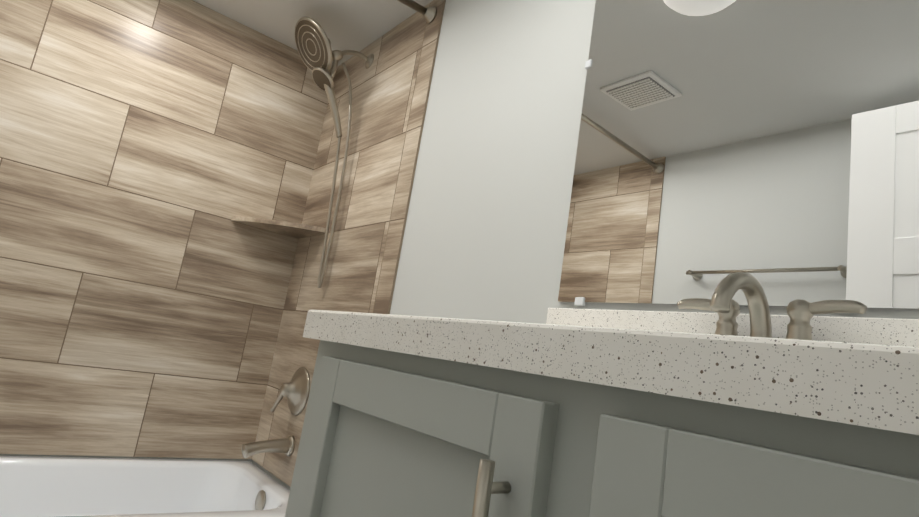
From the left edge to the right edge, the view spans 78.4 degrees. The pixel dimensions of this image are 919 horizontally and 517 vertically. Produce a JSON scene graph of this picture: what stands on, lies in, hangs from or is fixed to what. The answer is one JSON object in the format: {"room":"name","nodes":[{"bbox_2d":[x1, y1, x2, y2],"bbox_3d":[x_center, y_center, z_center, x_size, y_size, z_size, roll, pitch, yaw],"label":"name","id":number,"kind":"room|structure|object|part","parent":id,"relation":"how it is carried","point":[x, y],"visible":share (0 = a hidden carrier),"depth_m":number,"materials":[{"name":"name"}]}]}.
{"room":"bathroom","nodes":[
{"label":"bathroom","id":0,"kind":"room"},
{"bbox_2d":[0,454,251,462],"bbox_3d":[-1.400,-0.036,2.009,1.820,2.130,0.100,17,-13,-36],"label":"wall","id":1,"kind":"structure","parent":0,"point":[27,455],"depth_m":2.04,"materials":[{"name":"grey paint"}]},
{"bbox_2d":[0,0,330,458],"bbox_3d":[-1.335,-0.217,1.997,1.618,1.761,0.001,17,-13,-36],"label":"wall tile","id":2,"kind":"structure","parent":1,"relation":"attached to","point":[149,149],"depth_m":2.11,"materials":[{"name":"tile"}]},
{"bbox_2d":[231,216,325,238],"bbox_3d":[-0.730,-0.137,2.282,0.295,0.018,0.295,17,-13,-36],"label":"corner shelf","id":3,"kind":"object","parent":1,"relation":"attached to","point":[296,230],"visible":0.92,"depth_m":2.28,"materials":[{"name":"stone"}]},
{"bbox_2d":[193,0,432,66],"bbox_3d":[-0.373,-1.182,1.127,1.820,0.100,2.860,17,-13,-36],"label":"ceiling","id":4,"kind":"structure","parent":0,"point":[357,25],"depth_m":2.24,"materials":[{"name":"white paint"}]},
{"bbox_2d":[252,0,918,489],"bbox_3d":[0.116,0.101,1.438,0.100,2.130,2.860,17,-13,-36],"label":"wall","id":5,"kind":"structure","parent":0,"point":[486,222],"depth_m":1.51,"materials":[{"name":"grey paint"}]},
{"bbox_2d":[252,3,429,486],"bbox_3d":[-0.481,-0.048,2.172,0.001,1.761,0.767,17,-13,-36],"label":"wall tile","id":6,"kind":"structure","parent":5,"relation":"attached to","point":[383,84],"depth_m":2.16,"materials":[{"name":"tile"}]},
{"bbox_2d":[242,17,373,457],"bbox_3d":[-0.617,-0.095,2.103,0.317,1.624,0.228,17,-13,-36],"label":"shower","id":7,"kind":"object","parent":6,"relation":"attached to","point":[318,55],"visible":1,"depth_m":2.16,"materials":[{"name":"silver metal"}]},
{"bbox_3d":[-0.685,0.670,2.009,0.174,0.083,0.072,17,-13,-36],"label":"tub spout mount","id":8,"kind":"part","parent":7,"relation":"part of","materials":[{"name":"silver metal"}]},
{"bbox_2d":[397,0,436,23],"bbox_3d":[-0.748,-1.044,1.559,1.611,0.060,0.060,16,-12,-33],"label":"curtain rod","id":9,"kind":"object","parent":6,"relation":"attached to","point":[429,14],"visible":1,"depth_m":1.97,"materials":[{"name":"silver metal"}]},
{"bbox_2d":[373,0,445,313],"bbox_3d":[-0.448,-0.049,2.138,0.007,1.761,0.860,17,-13,-36],"label":"tile trim","id":10,"kind":"structure","parent":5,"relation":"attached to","point":[408,202],"depth_m":1.86,"materials":[{"name":"metal"}]},
{"bbox_2d":[373,0,443,313],"bbox_3d":[-0.213,-0.068,1.833,0.001,1.761,0.089,17,-13,-36],"label":"wall tile strip","id":11,"kind":"object","parent":10,"relation":"attached to","point":[386,279],"visible":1,"depth_m":1.88,"materials":[{"name":"tile"}]},
{"bbox_2d":[558,0,918,308],"bbox_3d":[0.629,-0.431,0.883,0.010,1.045,1.099,17,-13,-36],"label":"mirror","id":12,"kind":"object","parent":5,"relation":"attached to","point":[771,147],"visible":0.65,"depth_m":0.96,"materials":[{"name":"clear glass"}]},
{"bbox_3d":[-0.719,0.984,0.727,1.820,0.100,2.860,17,-13,-36],"label":"floor","id":13,"kind":"structure","parent":0,"visible":0},
{"bbox_2d":[0,456,289,516],"bbox_3d":[-1.260,0.801,1.500,1.596,0.365,0.771,17,-13,-36],"label":"bathtub","id":14,"kind":"object","parent":13,"relation":"on","point":[69,487],"visible":0.88,"depth_m":1.95,"materials":[{"name":"white ceramic"}]},
{"bbox_2d":[285,272,918,516],"bbox_3d":[0.248,0.498,0.533,0.580,1.075,1.108,17,-13,-36],"label":"bathroom vanity","id":15,"kind":"object","parent":13,"relation":"on","point":[799,409],"visible":1,"depth_m":0.47,"materials":[{"name":"grey paint"}]},
{"bbox_3d":[0.168,0.249,0.274,0.034,0.180,0.499,17,-13,-36],"label":"handle","id":16,"kind":"part","parent":15,"relation":"part of","materials":[{"name":"silver metal"}]},
{"bbox_2d":[677,272,867,386],"bbox_3d":[0.400,0.091,0.792,0.163,0.143,0.262,17,-13,-36],"label":"faucet","id":17,"kind":"object","parent":15,"relation":"on","point":[800,323],"depth_m":0.79,"materials":[{"name":"silver metal"}]}
]}

